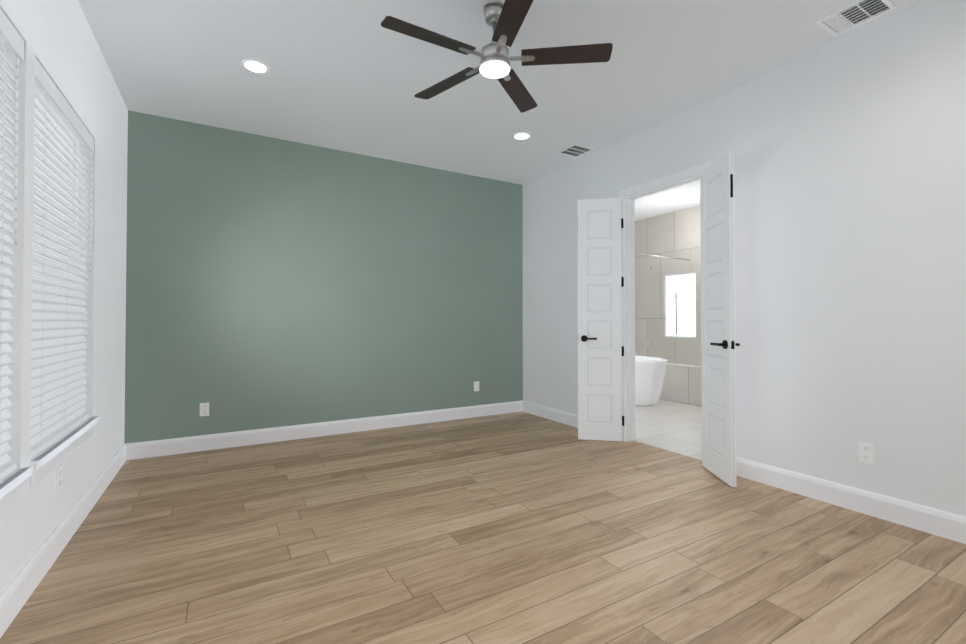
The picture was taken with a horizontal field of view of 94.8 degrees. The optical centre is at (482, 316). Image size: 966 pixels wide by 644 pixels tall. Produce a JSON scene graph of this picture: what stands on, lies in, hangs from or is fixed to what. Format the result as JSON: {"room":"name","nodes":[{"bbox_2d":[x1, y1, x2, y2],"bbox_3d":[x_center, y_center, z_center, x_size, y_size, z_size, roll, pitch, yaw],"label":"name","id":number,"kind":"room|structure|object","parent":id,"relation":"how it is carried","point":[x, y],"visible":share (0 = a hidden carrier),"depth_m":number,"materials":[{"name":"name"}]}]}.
{"room":"empty bedroom","nodes":[
{"label":"empty bedroom","id":0,"kind":"room"},
{"bbox_2d":[0,0,127,594],"bbox_3d":[-1.690,-0.293,1.387,0.120,2.900,5.238,0,-1,-30],"label":"wall","id":1,"kind":"structure","parent":0,"point":[60,42],"depth_m":2.38,"materials":[{"name":"white paint"}]},
{"bbox_2d":[0,8,23,479],"bbox_3d":[-1.607,-0.258,1.309,0.068,1.724,1.088,0,-1,-30],"label":"window blind","id":2,"kind":"object","parent":1,"relation":"attached to","point":[11,39],"visible":1,"depth_m":1.73,"materials":[{"name":"white plastic"}]},
{"bbox_2d":[0,465,33,514],"bbox_3d":[-1.602,0.658,1.300,0.107,0.105,1.170,0,-1,-30],"label":"window sill","id":3,"kind":"structure","parent":1,"relation":"attached to","point":[13,487],"depth_m":1.68,"materials":[{"name":"white wood"}]},
{"bbox_2d":[32,89,78,296],"bbox_3d":[-2.243,-0.246,2.281,0.045,1.730,1.020,0,-1,-30],"label":"glazing","id":4,"kind":"object","parent":1,"relation":"attached to","point":[37,121],"visible":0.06,"depth_m":2.40,"materials":[{"name":"clear glass"}]},
{"bbox_2d":[56,464,61,491],"bbox_3d":[-2.098,0.801,2.201,0.009,0.116,0.072,0,-1,-30],"label":"electrical outlet","id":5,"kind":"object","parent":1,"relation":"attached to","point":[58,477],"visible":1,"depth_m":2.19,"materials":[{"name":"white plastic"}]},
{"bbox_2d":[30,57,93,458],"bbox_3d":[-2.191,-0.245,2.311,0.068,1.724,1.008,0,-1,-30],"label":"window blind","id":6,"kind":"object","parent":1,"relation":"attached to","point":[58,373],"visible":0.73,"depth_m":2.26,"materials":[{"name":"white plastic"}]},
{"bbox_2d":[0,444,125,637],"bbox_3d":[-1.627,1.090,1.396,0.016,0.135,5.220,0,-1,-30],"label":"baseboard","id":7,"kind":"structure","parent":1,"relation":"attached to","point":[17,592],"depth_m":2.07,"materials":[{"name":"white wood"}]},
{"bbox_2d":[27,416,99,487],"bbox_3d":[-2.186,0.671,2.302,0.107,0.105,1.090,0,-1,-30],"label":"window sill","id":8,"kind":"structure","parent":1,"relation":"attached to","point":[48,459],"depth_m":2.16,"materials":[{"name":"white wood"}]},
{"bbox_2d":[124,110,522,443],"bbox_3d":[-1.254,-0.249,4.741,4.249,2.900,0.120,0,-1,-30],"label":"wall","id":9,"kind":"structure","parent":0,"point":[271,282],"depth_m":4.37,"materials":[{"name":"green paint"}]},
{"bbox_2d":[200,403,208,415],"bbox_3d":[-2.472,0.829,3.943,0.072,0.116,0.009,0,-1,-30],"label":"electrical outlet","id":10,"kind":"object","parent":9,"relation":"attached to","point":[204,409],"visible":1,"depth_m":3.94,"materials":[{"name":"white plastic"}]},
{"bbox_2d":[125,400,522,459],"bbox_3d":[-1.220,1.133,4.664,4.009,0.135,0.016,0,-1,-30],"label":"baseboard","id":11,"kind":"structure","parent":9,"relation":"attached to","point":[154,448],"depth_m":4.34,"materials":[{"name":"white wood"}]},
{"bbox_2d":[474,381,478,390],"bbox_3d":[-0.076,0.844,5.338,0.072,0.116,0.009,0,-1,-30],"label":"electrical outlet","id":12,"kind":"object","parent":9,"relation":"attached to","point":[476,385],"visible":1,"depth_m":5.33,"materials":[{"name":"white plastic"}]},
{"bbox_2d":[0,399,965,643],"bbox_3d":[1.192,1.243,4.088,7.840,0.100,7.280,0,-1,-30],"label":"floor","id":13,"kind":"structure","parent":0,"point":[522,527],"depth_m":2.19,"materials":[{"name":"brown wood"}]},
{"bbox_2d":[635,355,667,405],"bbox_3d":[1.936,0.911,6.632,0.800,0.630,1.720,0,-1,-30],"label":"bathtub","id":14,"kind":"object","parent":13,"relation":"on","point":[649,375],"visible":0.4,"depth_m":5.92,"materials":[{"name":"white ceramic"}]},
{"bbox_2d":[78,0,923,184],"bbox_3d":[-0.035,-1.790,2.371,4.549,0.120,5.478,0,-1,-30],"label":"ceiling","id":15,"kind":"structure","parent":0,"point":[353,76],"depth_m":3.08,"materials":[{"name":"paint"}]},
{"bbox_2d":[241,59,269,73],"bbox_3d":[-1.567,-1.718,3.064,0.176,0.007,0.176,0,-1,-30],"label":"recessed light","id":16,"kind":"object","parent":15,"relation":"in","point":[255,66],"visible":1,"depth_m":3.06,"materials":[{"name":"white plastic"}]},
{"bbox_2d":[381,0,612,112],"bbox_3d":[0.025,-1.550,2.473,1.186,0.357,1.243,0,-1,-30],"label":"ceiling fan","id":17,"kind":"object","parent":15,"relation":"hanging from","point":[505,19],"visible":1,"depth_m":2.44,"materials":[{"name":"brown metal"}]},
{"bbox_2d":[512,132,530,139],"bbox_3d":[0.367,-1.702,4.213,0.176,0.007,0.176,0,-1,-30],"label":"recessed light","id":18,"kind":"object","parent":15,"relation":"in","point":[521,136],"visible":1,"depth_m":4.21,"materials":[{"name":"white plastic"}]},
{"bbox_2d":[557,143,594,157],"bbox_3d":[0.951,-1.696,4.571,0.270,0.012,0.270,0,-1,-30],"label":"ceiling vent","id":19,"kind":"object","parent":15,"relation":"in","point":[574,150],"visible":1,"depth_m":4.56,"materials":[{"name":"white metal"}]},
{"bbox_2d":[815,0,896,36],"bbox_3d":[2.131,-1.723,2.545,0.250,0.016,0.290,0,-1,-30],"label":"ceiling vent","id":20,"kind":"object","parent":15,"relation":"in","point":[848,17],"visible":1,"depth_m":2.54,"materials":[{"name":"white metal"}]},
{"bbox_2d":[634,180,699,220],"bbox_3d":[2.706,-1.936,5.753,3.591,0.100,6.000,0,-1,-30],"label":"ceiling","id":21,"kind":"structure","parent":0,"point":[664,202],"depth_m":7.24,"materials":[{"name":"paint"}]},
{"bbox_2d":[635,205,700,365],"bbox_3d":[4.206,-0.324,6.605,0.120,3.100,6.000,0,-1,-30],"label":"wall","id":22,"kind":"structure","parent":0,"point":[675,230],"depth_m":8.09,"materials":[{"name":"tile"}]},
{"bbox_2d":[664,272,695,337],"bbox_3d":[3.479,-0.183,7.811,0.040,1.130,0.640,0,-1,-30],"label":"bathroom window","id":23,"kind":"structure","parent":22,"relation":"in","point":[687,315],"depth_m":7.79,"materials":[{"name":"white glass"}]},
{"bbox_2d":[659,363,701,406],"bbox_3d":[2.793,0.957,6.332,0.140,0.530,1.020,0,-1,-30],"label":"wall","id":24,"kind":"structure","parent":0,"point":[682,383],"depth_m":6.19,"materials":[{"name":"tile"}]},
{"bbox_2d":[635,241,700,365],"bbox_3d":[3.107,-0.161,7.034,1.337,1.715,1.948,0,-1,-30],"label":"glass","id":25,"kind":"object","parent":24,"relation":"attached to","point":[675,317],"visible":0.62,"depth_m":6.49,"materials":[{"name":"clear glass"}]},
{"bbox_2d":[523,0,965,516],"bbox_3d":[1.878,-0.266,3.465,0.120,2.900,5.238,0,-1,-30],"label":"wall","id":26,"kind":"structure","parent":0,"point":[850,226],"depth_m":2.78,"materials":[{"name":"white paint"}]},
{"bbox_2d":[523,401,577,427],"bbox_3d":[0.909,1.137,4.975,0.016,0.135,1.585,0,-1,-30],"label":"baseboard","id":27,"kind":"structure","parent":26,"relation":"attached to","point":[564,417],"depth_m":5.16,"materials":[{"name":"white wood"}]},
{"bbox_2d":[577,198,621,440],"bbox_3d":[1.113,0.030,4.266,0.333,2.306,0.298,0,-1,-30],"label":"door leaf","id":28,"kind":"structure","parent":26,"relation":"in","point":[599,326],"depth_m":4.25,"materials":[{"name":"white wood"}]},
{"bbox_2d":[618,162,711,441],"bbox_3d":[1.607,-0.008,3.912,0.172,2.396,0.942,0,-1,-30],"label":"door frame","id":29,"kind":"structure","parent":26,"relation":"attached to","point":[629,196],"depth_m":4.24,"materials":[{"name":"white wood"}]},
{"bbox_2d":[700,151,739,486],"bbox_3d":[1.717,0.017,3.274,0.294,2.306,0.397,0,-1,-30],"label":"door leaf","id":30,"kind":"structure","parent":26,"relation":"in","point":[718,363],"depth_m":3.22,"materials":[{"name":"white wood"}]},
{"bbox_2d":[736,457,965,543],"bbox_3d":[2.469,1.101,2.296,0.016,0.135,2.655,0,-1,-30],"label":"baseboard","id":31,"kind":"structure","parent":26,"relation":"attached to","point":[944,524],"depth_m":2.65,"materials":[{"name":"white wood"}]},
{"bbox_2d":[859,442,874,463],"bbox_3d":[2.277,0.812,2.638,0.009,0.116,0.072,0,-1,-30],"label":"electrical outlet","id":32,"kind":"object","parent":26,"relation":"attached to","point":[866,452],"visible":1,"depth_m":2.63,"materials":[{"name":"white plastic"}]}
]}

